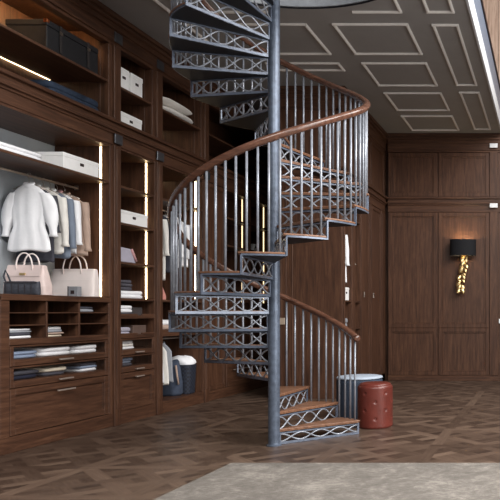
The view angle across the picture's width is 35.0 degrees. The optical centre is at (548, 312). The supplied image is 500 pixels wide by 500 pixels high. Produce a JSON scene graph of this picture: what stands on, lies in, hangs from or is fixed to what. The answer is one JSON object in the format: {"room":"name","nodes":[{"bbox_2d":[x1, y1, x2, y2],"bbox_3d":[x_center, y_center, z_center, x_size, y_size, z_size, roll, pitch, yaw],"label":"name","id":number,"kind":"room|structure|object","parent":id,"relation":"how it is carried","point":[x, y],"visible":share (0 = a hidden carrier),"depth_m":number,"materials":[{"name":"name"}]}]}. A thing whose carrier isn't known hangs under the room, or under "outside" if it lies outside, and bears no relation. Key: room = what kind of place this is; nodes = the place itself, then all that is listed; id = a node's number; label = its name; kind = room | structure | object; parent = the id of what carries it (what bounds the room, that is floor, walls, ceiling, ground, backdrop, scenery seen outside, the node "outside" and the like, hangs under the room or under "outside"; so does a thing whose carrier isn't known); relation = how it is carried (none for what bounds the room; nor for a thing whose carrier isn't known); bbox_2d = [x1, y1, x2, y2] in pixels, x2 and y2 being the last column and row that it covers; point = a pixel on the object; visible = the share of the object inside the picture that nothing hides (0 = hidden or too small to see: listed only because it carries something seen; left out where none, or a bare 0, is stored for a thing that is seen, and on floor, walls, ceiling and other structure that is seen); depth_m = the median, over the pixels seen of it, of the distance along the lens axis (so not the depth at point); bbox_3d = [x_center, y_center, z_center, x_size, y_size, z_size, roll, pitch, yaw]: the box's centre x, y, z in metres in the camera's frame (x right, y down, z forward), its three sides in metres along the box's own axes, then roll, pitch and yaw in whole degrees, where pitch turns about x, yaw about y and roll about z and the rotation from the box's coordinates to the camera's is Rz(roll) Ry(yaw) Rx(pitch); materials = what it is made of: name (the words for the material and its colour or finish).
{"room":"walk-in closet","nodes":[
{"label":"walk-in closet","id":0,"kind":"room"},
{"bbox_2d":[0,380,499,499],"bbox_3d":[-1.200,1.350,8.240,9.600,0.001,12.480,0,0,0],"label":"floor","id":1,"kind":"structure","parent":0,"point":[149,458],"depth_m":6.82,"materials":[{"name":"brown wood"}]},
{"bbox_2d":[112,32,122,426],"bbox_3d":[-5.168,-0.990,8.071,0.085,4.680,0.142,0,0,0],"label":"trim","id":2,"kind":"structure","parent":1,"relation":"on","point":[116,51],"depth_m":8.04,"materials":[{"name":"brown wood"}]},
{"bbox_2d":[155,59,163,414],"bbox_3d":[-5.168,-0.990,8.947,0.085,4.680,0.153,0,0,0],"label":"trim","id":3,"kind":"structure","parent":1,"relation":"on","point":[160,65],"depth_m":8.92,"materials":[{"name":"brown wood"}]},
{"bbox_2d":[203,92,209,402],"bbox_3d":[-5.168,-0.990,10.181,0.085,4.680,0.142,0,0,0],"label":"trim","id":4,"kind":"structure","parent":1,"relation":"on","point":[205,106],"depth_m":10.13,"materials":[{"name":"brown wood"}]},
{"bbox_2d":[167,0,369,446],"bbox_3d":[-2.788,-2.150,6.872,1.897,7.000,1.897,0,0,33],"label":"spiral staircase","id":5,"kind":"structure","parent":1,"relation":"on","point":[277,142],"depth_m":6.82,"materials":[{"name":"metal"}]},
{"bbox_2d":[154,463,499,499],"bbox_3d":[-0.310,1.341,4.105,5.020,0.015,3.810,0,0,0],"label":"rug","id":6,"kind":"object","parent":1,"relation":"on","point":[232,481],"visible":1,"depth_m":5.28,"materials":[{"name":"carpet"}]},
{"bbox_2d":[280,111,384,398],"bbox_3d":[-3.748,-0.911,11.994,1.065,4.523,2.812,0,0,0],"label":"wardrobe","id":7,"kind":"object","parent":1,"relation":"on","point":[312,274],"visible":0.56,"depth_m":10.60,"materials":[{"name":"brown wood"}]},
{"bbox_2d":[280,86,347,111],"bbox_3d":[-3.723,-3.357,10.613,1.115,0.363,0.175,0,0,0],"label":"trim","id":8,"kind":"structure","parent":7,"relation":"attached to","point":[299,89],"depth_m":10.58,"materials":[{"name":"brown wood"}]},
{"bbox_2d":[281,166,347,185],"bbox_3d":[-3.728,-2.140,10.620,1.105,0.300,0.160,0,0,0],"label":"trim","id":9,"kind":"structure","parent":7,"relation":"attached to","point":[295,172],"depth_m":10.58,"materials":[{"name":"brown wood"}]},
{"bbox_2d":[336,374,382,418],"bbox_3d":[-2.440,1.080,8.750,0.584,0.540,0.584,0,0,0],"label":"ottoman","id":10,"kind":"object","parent":1,"relation":"on","point":[360,378],"visible":0.37,"depth_m":8.50,"materials":[{"name":"blue fabric"}]},
{"bbox_2d":[336,374,382,379],"bbox_3d":[-2.440,0.831,8.750,0.584,0.042,0.584,0,0,0],"label":"cushion","id":11,"kind":"object","parent":10,"relation":"on","point":[358,376],"depth_m":8.61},
{"bbox_2d":[357,381,392,428],"bbox_3d":[-2.050,1.082,8.010,0.406,0.536,0.406,0,0,0],"label":"tufted ottoman","id":12,"kind":"object","parent":1,"relation":"on","point":[374,398],"visible":1,"depth_m":7.84,"materials":[{"name":"red leather"}]},
{"bbox_2d":[359,381,390,385],"bbox_3d":[-2.050,0.833,8.010,0.368,0.038,0.368,0,0,0],"label":"cushion","id":13,"kind":"object","parent":12,"relation":"on","point":[369,383],"depth_m":7.91,"materials":[{"name":"red leather"}]},
{"bbox_2d":[388,153,499,380],"bbox_3d":[-2.058,-0.910,13.430,2.235,4.520,0.120,0,0,0],"label":"wall paneling","id":14,"kind":"structure","parent":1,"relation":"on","point":[436,332],"depth_m":13.40,"materials":[{"name":"brown wood"}]},
{"bbox_2d":[387,133,499,152],"bbox_3d":[-2.058,-3.357,13.393,2.235,0.363,0.175,0,0,0],"label":"trim","id":15,"kind":"structure","parent":14,"relation":"attached to","point":[397,142],"depth_m":13.34,"materials":[{"name":"brown wood"}]},
{"bbox_2d":[387,197,499,211],"bbox_3d":[-2.058,-2.140,13.400,2.235,0.300,0.160,0,0,0],"label":"trim","id":16,"kind":"structure","parent":14,"relation":"attached to","point":[395,204],"depth_m":13.36,"materials":[{"name":"brown wood"}]},
{"bbox_2d":[450,239,475,293],"bbox_3d":[-1.665,-0.892,13.215,0.510,1.067,0.326,0,0,0],"label":"wall sconce","id":17,"kind":"object","parent":14,"relation":"attached to","point":[463,248],"visible":1,"depth_m":13.15,"materials":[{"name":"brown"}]},
{"bbox_2d":[490,143,497,374],"bbox_3d":[-1.070,-1.048,13.349,0.170,4.574,0.099,0,0,0],"label":"trim","id":18,"kind":"structure","parent":14,"relation":"attached to","point":[493,155],"depth_m":13.36,"materials":[{"name":"brown wood"}]},
{"bbox_2d":[99,0,499,132],"bbox_3d":[-3.466,-3.690,8.675,5.067,0.300,10.150,0,0,0],"label":"ceiling","id":19,"kind":"structure","parent":0,"point":[148,16],"depth_m":9.26,"materials":[{"name":"paint"}]},
{"bbox_2d":[153,0,267,13],"bbox_3d":[-3.855,-3.528,7.299,1.210,0.024,1.322,0,0,0],"label":"trim","id":20,"kind":"structure","parent":19,"relation":"attached to","point":[160,4],"depth_m":7.92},
{"bbox_2d":[183,23,331,54],"bbox_3d":[-3.710,-3.528,8.750,1.500,0.024,0.980,0,0,0],"label":"trim","id":21,"kind":"structure","parent":19,"relation":"attached to","point":[308,28],"depth_m":8.55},
{"bbox_2d":[265,62,344,70],"bbox_3d":[-3.480,-3.528,9.705,1.040,0.024,0.310,0,0,0],"label":"trim","id":22,"kind":"structure","parent":19,"relation":"attached to","point":[293,63],"depth_m":9.57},
{"bbox_2d":[250,0,365,6],"bbox_3d":[-2.788,-3.706,6.150,3.396,0.308,3.396,0,0,0],"label":"trim","id":23,"kind":"structure","parent":19,"relation":"attached to","point":[294,3],"depth_m":7.83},
{"bbox_2d":[252,0,374,8],"bbox_3d":[-2.788,-3.540,6.150,3.428,0.017,3.428,0,0,0],"label":"trim","id":24,"kind":"structure","parent":19,"relation":"attached to","point":[368,0],"depth_m":7.82,"materials":[{"name":"metal"}]},
{"bbox_2d":[332,23,422,54],"bbox_3d":[-2.180,-3.528,8.750,0.930,0.024,0.980,0,0,0],"label":"trim","id":25,"kind":"structure","parent":19,"relation":"attached to","point":[334,25],"depth_m":8.51,"materials":[{"name":"paint"}]},
{"bbox_2d":[352,0,402,13],"bbox_3d":[-2.007,-3.528,7.759,0.585,0.024,0.402,0,0,0],"label":"trim","id":26,"kind":"structure","parent":19,"relation":"attached to","point":[399,11],"depth_m":7.93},
{"bbox_2d":[361,62,437,86],"bbox_3d":[-2.180,-3.528,10.035,0.930,0.024,0.970,0,0,0],"label":"trim","id":27,"kind":"structure","parent":19,"relation":"attached to","point":[364,64],"depth_m":9.76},
{"bbox_2d":[383,92,449,110],"bbox_3d":[-2.180,-3.528,11.325,0.930,0.024,0.950,0,0,0],"label":"trim","id":28,"kind":"structure","parent":19,"relation":"attached to","point":[385,93],"depth_m":11.25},
{"bbox_2d":[401,115,459,130],"bbox_3d":[-2.180,-3.528,12.605,0.930,0.024,0.970,0,0,0],"label":"trim","id":29,"kind":"structure","parent":19,"relation":"attached to","point":[402,116],"depth_m":12.49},
{"bbox_2d":[422,0,454,13],"bbox_3d":[-1.265,-3.528,6.830,0.330,0.024,2.260,0,0,0],"label":"trim","id":30,"kind":"structure","parent":19,"relation":"attached to","point":[452,11],"depth_m":7.91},
{"bbox_2d":[431,24,476,85],"bbox_3d":[-1.265,-3.528,9.390,0.330,0.024,2.220,0,0,0],"label":"trim","id":31,"kind":"structure","parent":19,"relation":"attached to","point":[434,26],"depth_m":9.07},
{"bbox_2d":[459,92,490,129],"bbox_3d":[-1.265,-3.528,11.920,0.330,0.024,2.200,0,0,0],"label":"trim","id":32,"kind":"structure","parent":19,"relation":"attached to","point":[460,93],"depth_m":11.74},
{"bbox_2d":[473,0,499,108],"bbox_3d":[-0.935,-4.028,8.485,0.080,0.524,9.770,0,0,0],"label":"guard","id":33,"kind":"object","parent":19,"relation":"on","point":[479,6],"visible":0.89,"depth_m":10.25,"materials":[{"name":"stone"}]},
{"bbox_2d":[385,143,387,379],"bbox_3d":[-1.300,-1.095,13.625,9.400,4.890,0.250,0,0,0],"label":"wall","id":34,"kind":"structure","parent":0,"point":[386,151],"depth_m":13.50,"materials":[{"name":"brown wood"}]},
{"bbox_2d":[110,297,112,413],"bbox_3d":[-5.485,0.507,7.981,0.650,1.376,0.053,0,0,0],"label":"trim","id":35,"kind":"structure","parent":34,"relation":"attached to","point":[111,302],"depth_m":7.99,"materials":[{"name":"brown wood"}]},
{"bbox_2d":[0,380,267,455],"bbox_3d":[-5.495,1.272,9.350,0.670,0.155,8.100,0,0,0],"label":"baseboard","id":36,"kind":"structure","parent":34,"relation":"attached to","point":[19,442],"depth_m":7.79,"materials":[{"name":"brown wood"}]},
{"bbox_2d":[0,294,110,438],"bbox_3d":[-5.476,0.507,7.160,0.708,1.375,1.589,0,0,0],"label":"drawer cabinet","id":37,"kind":"object","parent":36,"relation":"on","point":[38,402],"visible":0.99,"depth_m":7.06,"materials":[{"name":"brown wood"}]},
{"bbox_2d":[3,270,40,294],"bbox_3d":[-5.357,-0.309,6.879,0.361,0.258,0.072,0,0,0],"label":"clutch","id":38,"kind":"object","parent":37,"relation":"on","point":[10,287],"visible":0.94,"depth_m":6.85,"materials":[{"name":"leather"}]},
{"bbox_2d":[14,349,36,358],"bbox_3d":[-5.447,0.414,6.730,0.486,0.078,0.386,0,0,0],"label":"shirt","id":39,"kind":"object","parent":37,"relation":"in","point":[18,353],"visible":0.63,"depth_m":6.76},
{"bbox_2d":[14,373,36,379],"bbox_3d":[-5.455,0.638,6.754,0.470,0.049,0.405,0,0,0],"label":"shirt","id":40,"kind":"object","parent":37,"relation":"in","point":[26,376],"visible":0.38,"depth_m":6.75,"materials":[{"name":"fabric"}]},
{"bbox_2d":[14,369,38,375],"bbox_3d":[-5.444,0.595,6.749,0.492,0.043,0.435,0,0,0],"label":"shirt","id":41,"kind":"object","parent":40,"relation":"on","point":[16,371],"visible":0.59,"depth_m":6.74,"materials":[{"name":"grey fabric"}]},
{"bbox_2d":[3,252,51,294],"bbox_3d":[-5.435,-0.404,7.059,0.440,0.447,0.162,0,0,0],"label":"handbag","id":42,"kind":"object","parent":37,"relation":"on","point":[16,272],"visible":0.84,"depth_m":7.00,"materials":[{"name":"leather"}]},
{"bbox_2d":[14,346,69,356],"bbox_3d":[-5.446,0.408,7.179,0.495,0.092,0.452,0,0,0],"label":"shirt","id":43,"kind":"object","parent":37,"relation":"in","point":[41,350],"visible":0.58,"depth_m":7.10,"materials":[{"name":"white fabric"}]},
{"bbox_2d":[36,370,63,375],"bbox_3d":[-5.450,0.640,7.181,0.455,0.043,0.315,0,0,0],"label":"shirt","id":44,"kind":"object","parent":37,"relation":"in","point":[62,371],"visible":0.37,"depth_m":7.09,"materials":[{"name":"grey fabric"}]},
{"bbox_2d":[19,365,65,372],"bbox_3d":[-5.454,0.597,7.182,0.481,0.049,0.345,0,0,0],"label":"shirt","id":45,"kind":"object","parent":44,"relation":"on","point":[52,368],"visible":0.52,"depth_m":7.12,"materials":[{"name":"beige fabric"}]},
{"bbox_2d":[0,102,112,296],"bbox_3d":[-5.495,-1.083,6.654,0.670,1.805,2.708,0,0,0],"label":"wardrobe","id":46,"kind":"object","parent":37,"relation":"on","point":[18,128],"visible":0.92,"depth_m":7.70,"materials":[{"name":"brown wood"}]},
{"bbox_2d":[0,141,41,159],"bbox_3d":[-5.448,-1.595,6.656,0.492,0.089,0.707,0,0,0],"label":"folded blanket","id":47,"kind":"object","parent":46,"relation":"on","point":[5,146],"visible":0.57,"depth_m":6.66,"materials":[{"name":"white fabric"}]},
{"bbox_2d":[1,182,58,252],"bbox_3d":[-5.503,-1.018,7.162,0.603,0.754,0.113,0,0,0],"label":"shirt","id":48,"kind":"object","parent":46,"relation":"attached to","point":[28,208],"visible":1,"depth_m":7.13,"materials":[{"name":"white fabric"}]},
{"bbox_2d":[0,148,108,182],"bbox_3d":[-5.487,-1.536,6.640,0.645,0.028,2.630,0,0,0],"label":"shelf","id":49,"kind":"object","parent":46,"relation":"attached to","point":[8,159],"depth_m":7.23,"materials":[{"name":"brown wood"}]},
{"bbox_2d":[35,152,98,177],"bbox_3d":[-5.404,-1.638,7.525,0.433,0.174,0.580,0,0,0],"label":"storage box","id":50,"kind":"object","parent":46,"relation":"on","point":[63,159],"visible":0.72,"depth_m":7.36,"materials":[{"name":"cardboard"}]},
{"bbox_2d":[0,67,267,204],"bbox_3d":[-5.180,-2.140,9.350,0.160,0.300,8.100,0,0,0],"label":"trim","id":51,"kind":"structure","parent":46,"relation":"attached to","point":[16,91],"depth_m":7.73,"materials":[{"name":"brown wood"}]},
{"bbox_2d":[9,323,107,325],"bbox_3d":[-5.488,0.124,7.204,0.644,0.012,1.457,0,0,0],"label":"cubby shelf","id":52,"kind":"object","parent":37,"relation":"attached to","point":[10,324],"depth_m":7.40,"materials":[{"name":"brown wood"}]},
{"bbox_2d":[47,344,95,353],"bbox_3d":[-5.447,0.409,7.638,0.502,0.089,0.397,0,0,0],"label":"shirt","id":53,"kind":"object","parent":37,"relation":"in","point":[73,349],"visible":0.46,"depth_m":7.59,"materials":[{"name":"white fabric"}]},
{"bbox_2d":[67,286,81,295],"bbox_3d":[-5.340,-0.238,7.620,0.110,0.116,0.075,0,0,0],"label":"gift box","id":54,"kind":"object","parent":37,"relation":"on","point":[71,290],"visible":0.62,"depth_m":7.58,"materials":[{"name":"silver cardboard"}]},
{"bbox_2d":[51,256,99,296],"bbox_3d":[-5.475,-0.426,7.820,0.520,0.492,0.160,0,0,0],"label":"tote bag","id":55,"kind":"object","parent":37,"relation":"on","point":[88,279],"visible":0.76,"depth_m":7.76,"materials":[{"name":"beige leather"}]},
{"bbox_2d":[63,367,95,371],"bbox_3d":[-5.445,0.645,7.689,0.470,0.035,0.295,0,0,0],"label":"shirt","id":56,"kind":"object","parent":37,"relation":"in","point":[93,368],"visible":0.38,"depth_m":7.56,"materials":[{"name":"white fabric"}]},
{"bbox_2d":[66,365,96,368],"bbox_3d":[-5.454,0.613,7.692,0.493,0.032,0.325,0,0,0],"label":"shirt","id":57,"kind":"object","parent":56,"relation":"on","point":[87,366],"visible":0.42,"depth_m":7.56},
{"bbox_2d":[44,361,95,365],"bbox_3d":[-5.444,0.580,7.684,0.475,0.039,0.310,0,0,0],"label":"shirt","id":58,"kind":"object","parent":57,"relation":"on","point":[85,363],"visible":0.66,"depth_m":7.56,"materials":[{"name":"grey fabric"}]},
{"bbox_2d":[121,149,154,410],"bbox_3d":[-5.476,-0.395,8.505,0.708,3.180,0.746,0,0,0],"label":"shelving unit","id":59,"kind":"object","parent":36,"relation":"on","point":[137,172],"visible":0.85,"depth_m":8.87,"materials":[{"name":"brown wood"}]},
{"bbox_2d":[121,247,136,262],"bbox_3d":[-5.376,-0.713,8.344,0.408,0.184,0.358,0,0,0],"label":"book","id":60,"kind":"object","parent":59,"relation":"on","point":[127,255],"visible":0.41,"depth_m":8.36,"materials":[{"name":"paper"}]},
{"bbox_2d":[121,291,141,298],"bbox_3d":[-5.422,-0.228,8.445,0.452,0.104,0.550,0,0,0],"label":"folded towel","id":61,"kind":"object","parent":59,"relation":"on","point":[124,294],"visible":0.33,"depth_m":8.45,"materials":[{"name":"white fabric"}]},
{"bbox_2d":[121,325,145,333],"bbox_3d":[-5.425,0.227,8.685,0.350,0.134,0.280,0,0,0],"label":"cardboard box","id":62,"kind":"object","parent":59,"relation":"in","point":[139,329],"visible":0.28,"depth_m":8.62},
{"bbox_2d":[121,209,147,227],"bbox_3d":[-5.364,-1.175,8.460,0.373,0.160,0.570,0,0,0],"label":"storage box","id":63,"kind":"object","parent":59,"relation":"on","point":[128,217],"visible":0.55,"depth_m":8.45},
{"bbox_2d":[121,314,153,318],"bbox_3d":[-5.482,0.044,8.505,0.636,0.062,0.712,0,0,0],"label":"shelf","id":64,"kind":"object","parent":59,"relation":"on","point":[123,316],"depth_m":8.50,"materials":[{"name":"brown wood"}]},
{"bbox_2d":[121,332,153,338],"bbox_3d":[-5.482,0.284,8.505,0.636,0.062,0.712,0,0,0],"label":"shelf","id":65,"kind":"object","parent":59,"relation":"on","point":[145,335],"depth_m":8.56,"materials":[{"name":"brown wood"}]},
{"bbox_2d":[163,165,202,401],"bbox_3d":[-5.495,-0.395,9.566,0.670,3.180,1.105,0,0,0],"label":"wardrobe","id":66,"kind":"object","parent":36,"relation":"on","point":[172,178],"visible":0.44,"depth_m":10.10,"materials":[{"name":"brown wood"}]},
{"bbox_2d":[163,359,182,395],"bbox_3d":[-5.426,0.930,9.700,0.354,0.520,0.248,0,0,0],"label":"laundry bag","id":67,"kind":"object","parent":66,"relation":"on","point":[175,388],"visible":0.64,"depth_m":9.63,"materials":[{"name":"fabric"}]},
{"bbox_2d":[163,329,198,336],"bbox_3d":[-5.487,0.275,9.566,0.645,0.090,1.075,0,0,0],"label":"shelf","id":68,"kind":"object","parent":66,"relation":"attached to","point":[166,333],"depth_m":9.34,"materials":[{"name":"brown wood"}]},
{"bbox_2d":[163,198,202,211],"bbox_3d":[-5.487,-1.526,9.566,0.645,0.028,1.075,0,0,0],"label":"shelf","id":69,"kind":"object","parent":66,"relation":"attached to","point":[165,201],"depth_m":9.80,"materials":[{"name":"brown wood"}]},
{"bbox_2d":[180,364,195,393],"bbox_3d":[-5.420,0.975,9.950,0.413,0.430,0.265,0,0,0],"label":"laundry basket","id":70,"kind":"object","parent":66,"relation":"on","point":[188,372],"visible":0.39,"depth_m":9.86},
{"bbox_2d":[172,355,195,364],"bbox_3d":[-5.410,0.745,9.955,0.410,0.240,0.260,0,0,0],"label":"linens","id":71,"kind":"object","parent":70,"relation":"in","point":[184,360],"visible":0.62,"depth_m":9.89,"materials":[{"name":"white fabric"}]},
{"bbox_3d":[-5.380,0.431,9.270,0.246,0.178,0.012,0,0,0],"label":"hanger","id":72,"kind":"object","parent":66,"relation":"hanging from","visible":0},
{"bbox_2d":[163,347,168,384],"bbox_3d":[-5.380,0.695,9.271,0.356,0.604,0.079,0,0,0],"label":"trousers","id":73,"kind":"object","parent":72,"relation":"hanging from","point":[165,362],"visible":0.2,"depth_m":9.25,"materials":[{"name":"beige fabric"}]},
{"bbox_3d":[-5.380,0.431,9.380,0.246,0.178,0.012,0,0,0],"label":"hanger","id":74,"kind":"object","parent":66,"relation":"hanging from","visible":0},
{"bbox_2d":[163,341,173,381],"bbox_3d":[-5.380,0.680,9.379,0.360,0.574,0.084,0,0,0],"label":"trousers","id":75,"kind":"object","parent":74,"relation":"hanging from","point":[169,352],"visible":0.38,"depth_m":9.37,"materials":[{"name":"grey fabric"}]},
{"bbox_2d":[209,183,225,390],"bbox_3d":[-5.495,-0.395,10.537,0.670,3.180,0.585,0,0,0],"label":"bay","id":76,"kind":"object","parent":36,"relation":"on","point":[217,371],"visible":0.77,"depth_m":10.62,"materials":[{"name":"brown wood"}]},
{"bbox_2d":[226,189,250,386],"bbox_3d":[-5.476,-0.395,11.277,0.708,3.180,0.885,0,0,0],"label":"bay","id":77,"kind":"object","parent":36,"relation":"on","point":[232,379],"visible":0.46,"depth_m":11.71,"materials":[{"name":"brown wood"}]},
{"bbox_2d":[251,199,267,380],"bbox_3d":[-5.476,-0.395,12.162,0.708,3.180,0.875,0,0,0],"label":"bay","id":78,"kind":"object","parent":36,"relation":"on","point":[263,208],"visible":0.2,"depth_m":12.59,"materials":[{"name":"brown wood"}]},
{"bbox_2d":[31,0,267,136],"bbox_3d":[-5.173,-3.357,9.350,0.175,0.363,8.100,0,0,0],"label":"trim","id":79,"kind":"structure","parent":34,"relation":"attached to","point":[94,18],"depth_m":8.21,"materials":[{"name":"brown wood"}]},
{"bbox_2d":[336,96,387,152],"bbox_3d":[-3.248,-3.357,12.000,0.175,0.363,2.800,0,0,0],"label":"trim","id":80,"kind":"structure","parent":34,"relation":"attached to","point":[377,134],"depth_m":12.51,"materials":[{"name":"brown wood"}]},
{"bbox_2d":[339,168,386,211],"bbox_3d":[-3.255,-2.140,12.000,0.160,0.300,2.800,0,0,0],"label":"trim","id":81,"kind":"structure","parent":34,"relation":"attached to","point":[377,199],"depth_m":12.59,"materials":[{"name":"brown wood"}]},
{"bbox_2d":[483,0,499,79],"bbox_3d":[-1.300,-5.546,13.515,9.400,3.408,0.270,0,0,0],"label":"wall","id":82,"kind":"structure","parent":0,"point":[492,7],"depth_m":13.40,"materials":[{"name":"brown wood"}]},
{"bbox_2d":[466,0,499,128],"bbox_3d":[-0.916,-3.643,8.489,0.032,0.245,9.779,0,0,0],"label":"trim","id":83,"kind":"structure","parent":82,"relation":"attached to","point":[470,3],"depth_m":9.40,"materials":[{"name":"paint"}]},
{"bbox_3d":[-5.925,-1.095,8.675,0.150,4.890,10.150,0,0,0],"label":"wall","id":84,"kind":"structure","parent":0,"visible":0},
{"bbox_2d":[0,0,111,116],"bbox_3d":[-5.496,-2.792,6.654,0.668,1.083,2.708,0,0,0],"label":"upper cabinet","id":85,"kind":"object","parent":84,"relation":"attached to","point":[21,55],"visible":0.4,"depth_m":7.49,"materials":[{"name":"brown wood"}]},
{"bbox_2d":[5,18,97,73],"bbox_3d":[-5.401,-2.891,7.398,0.448,0.312,0.814,0,0,0],"label":"trunk","id":86,"kind":"object","parent":85,"relation":"on","point":[45,32],"visible":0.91,"depth_m":7.17,"materials":[{"name":"black leather"}]},
{"bbox_2d":[0,23,107,81],"bbox_3d":[-5.487,-2.721,6.634,0.645,0.028,2.608,0,0,0],"label":"shelf","id":87,"kind":"object","parent":85,"relation":"attached to","point":[17,50],"depth_m":7.28,"materials":[{"name":"brown wood"}]},
{"bbox_2d":[30,79,98,110],"bbox_3d":[-5.343,-2.371,7.460,0.310,0.156,0.798,0,0,0],"label":"jeans","id":88,"kind":"object","parent":85,"relation":"on","point":[58,88],"visible":0.39,"depth_m":7.32,"materials":[{"name":"fabric"}]},
{"bbox_2d":[121,55,154,135],"bbox_3d":[-5.496,-2.792,8.505,0.668,1.083,0.746,0,0,0],"label":"upper cabinet","id":89,"kind":"object","parent":84,"relation":"attached to","point":[143,109],"visible":0.17,"depth_m":8.81,"materials":[{"name":"brown wood"}]},
{"bbox_2d":[121,67,128,90],"bbox_3d":[-5.343,-2.863,8.273,0.313,0.254,0.205,0,0,0],"label":"storage box","id":90,"kind":"object","parent":89,"relation":"on","point":[124,73],"visible":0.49,"depth_m":8.29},
{"bbox_2d":[121,111,141,129],"bbox_3d":[-5.338,-2.371,8.398,0.323,0.158,0.455,0,0,0],"label":"storage box","id":91,"kind":"object","parent":89,"relation":"on","point":[126,118],"visible":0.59,"depth_m":8.40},
{"bbox_2d":[129,73,142,97],"bbox_3d":[-5.343,-2.863,8.533,0.313,0.254,0.245,0,0,0],"label":"storage box","id":92,"kind":"object","parent":89,"relation":"on","point":[135,82],"visible":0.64,"depth_m":8.50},
{"bbox_2d":[121,87,151,104],"bbox_3d":[-5.487,-2.721,8.485,0.645,0.028,0.646,0,0,0],"label":"shelf","id":93,"kind":"object","parent":89,"relation":"attached to","point":[127,97],"depth_m":8.58,"materials":[{"name":"brown wood"}]},
{"bbox_2d":[163,80,202,157],"bbox_3d":[-5.496,-2.792,9.566,0.668,1.083,1.105,0,0,0],"label":"upper cabinet","id":94,"kind":"object","parent":84,"relation":"attached to","point":[177,131],"visible":0.21,"depth_m":10.05,"materials":[{"name":"brown wood"}]},
{"bbox_2d":[163,106,192,123],"bbox_3d":[-5.400,-2.796,9.545,0.440,0.120,0.890,0,0,0],"label":"pillow","id":95,"kind":"object","parent":94,"relation":"on","point":[176,113],"visible":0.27,"depth_m":9.48,"materials":[{"name":"beige fabric"}]},
{"bbox_2d":[163,97,191,115],"bbox_3d":[-5.400,-2.916,9.525,0.440,0.120,0.870,0,0,0],"label":"pillow","id":96,"kind":"object","parent":95,"relation":"on","point":[167,102],"visible":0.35,"depth_m":9.46,"materials":[{"name":"beige fabric"}]},
{"bbox_2d":[163,109,200,130],"bbox_3d":[-5.487,-2.721,9.546,0.645,0.028,1.005,0,0,0],"label":"shelf","id":97,"kind":"object","parent":94,"relation":"attached to","point":[171,122],"depth_m":9.72,"materials":[{"name":"brown wood"}]},
{"bbox_2d":[209,108,267,186],"bbox_3d":[-5.496,-2.792,11.822,0.668,1.083,3.155,0,0,0],"label":"upper cabinet","id":98,"kind":"object","parent":84,"relation":"attached to","point":[223,138],"visible":0.12,"depth_m":12.26,"materials":[{"name":"brown wood"}]},
{"bbox_2d":[209,133,267,174],"bbox_3d":[-5.487,-2.721,11.803,0.645,0.028,3.055,0,0,0],"label":"shelf","id":99,"kind":"object","parent":98,"relation":"attached to","point":[217,146],"depth_m":11.86,"materials":[{"name":"brown wood"}]},
{"bbox_3d":[-5.500,-1.389,9.340,0.324,0.178,0.012,0,0,0],"label":"hanger","id":100,"kind":"object","parent":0,"visible":0},
{"bbox_2d":[163,219,169,280],"bbox_3d":[-5.499,-0.930,9.343,0.537,0.974,0.105,0,0,0],"label":"coat","id":101,"kind":"object","parent":100,"relation":"hanging from","point":[165,223],"visible":0.18,"depth_m":9.32,"materials":[{"name":"beige fabric"}]},
{"bbox_3d":[-5.550,-1.394,7.310,0.344,0.178,0.012,0,0,0],"label":"hanger","id":102,"kind":"object","parent":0,"visible":0},
{"bbox_2d":[11,184,60,262],"bbox_3d":[-5.549,-0.968,7.310,0.529,0.854,0.108,0,0,0],"label":"shirt","id":103,"kind":"object","parent":102,"relation":"hanging from","point":[48,256],"visible":0.17,"depth_m":7.29,"materials":[{"name":"grey fabric"}]},
{"bbox_3d":[-5.550,-1.394,7.430,0.344,0.178,0.012,0,0,0],"label":"hanger","id":104,"kind":"object","parent":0,"visible":0},
{"bbox_2d":[42,186,69,254],"bbox_3d":[-5.550,-1.018,7.431,0.561,0.754,0.106,0,0,0],"label":"shirt","id":105,"kind":"object","parent":104,"relation":"hanging from","point":[62,241],"visible":0.33,"depth_m":7.41,"materials":[{"name":"beige fabric"}]},
{"bbox_3d":[-5.550,-1.394,7.540,0.344,0.178,0.012,0,0,0],"label":"hanger","id":106,"kind":"object","parent":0,"visible":0},
{"bbox_2d":[51,188,76,258],"bbox_3d":[-5.550,-0.998,7.541,0.561,0.794,0.106,0,0,0],"label":"shirt","id":107,"kind":"object","parent":106,"relation":"hanging from","point":[70,202],"visible":0.26,"depth_m":7.52,"materials":[{"name":"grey fabric"}]},
{"bbox_3d":[-5.550,-1.394,7.640,0.344,0.178,0.012,0,0,0],"label":"hanger","id":108,"kind":"object","parent":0,"visible":0},
{"bbox_2d":[58,190,82,253],"bbox_3d":[-5.551,-1.028,7.644,0.568,0.734,0.106,0,0,0],"label":"shirt","id":109,"kind":"object","parent":108,"relation":"hanging from","point":[77,206],"visible":0.23,"depth_m":7.63,"materials":[{"name":"white fabric"}]},
{"bbox_3d":[-5.550,-1.394,7.760,0.344,0.178,0.012,0,0,0],"label":"hanger","id":110,"kind":"object","parent":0,"visible":0},
{"bbox_2d":[63,192,91,255],"bbox_3d":[-5.553,-1.023,7.763,0.601,0.744,0.112,0,0,0],"label":"shirt","id":111,"kind":"object","parent":110,"relation":"hanging from","point":[82,250],"visible":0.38,"depth_m":7.74,"materials":[{"name":"beige fabric"}]},
{"bbox_3d":[-5.500,-1.389,9.930,0.324,0.178,0.012,0,0,0],"label":"hanger","id":112,"kind":"object","parent":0,"visible":0},
{"bbox_2d":[177,217,189,267],"bbox_3d":[-5.501,-1.040,9.935,0.538,0.754,0.106,0,0,0],"label":"shirt","id":113,"kind":"object","parent":112,"relation":"hanging from","point":[187,226],"visible":0.21,"depth_m":9.91,"materials":[{"name":"white fabric"}]},
{"bbox_3d":[-3.485,-1.359,10.970,0.324,0.178,0.012,0,0,0],"label":"hanger","id":114,"kind":"object","parent":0,"visible":0},
{"bbox_2d":[345,235,349,282],"bbox_3d":[-3.485,-0.940,10.970,0.530,0.904,0.111,0,0,0],"label":"shirt","id":115,"kind":"object","parent":114,"relation":"hanging from","point":[346,236],"visible":0.17,"depth_m":10.96,"materials":[{"name":"white fabric"}]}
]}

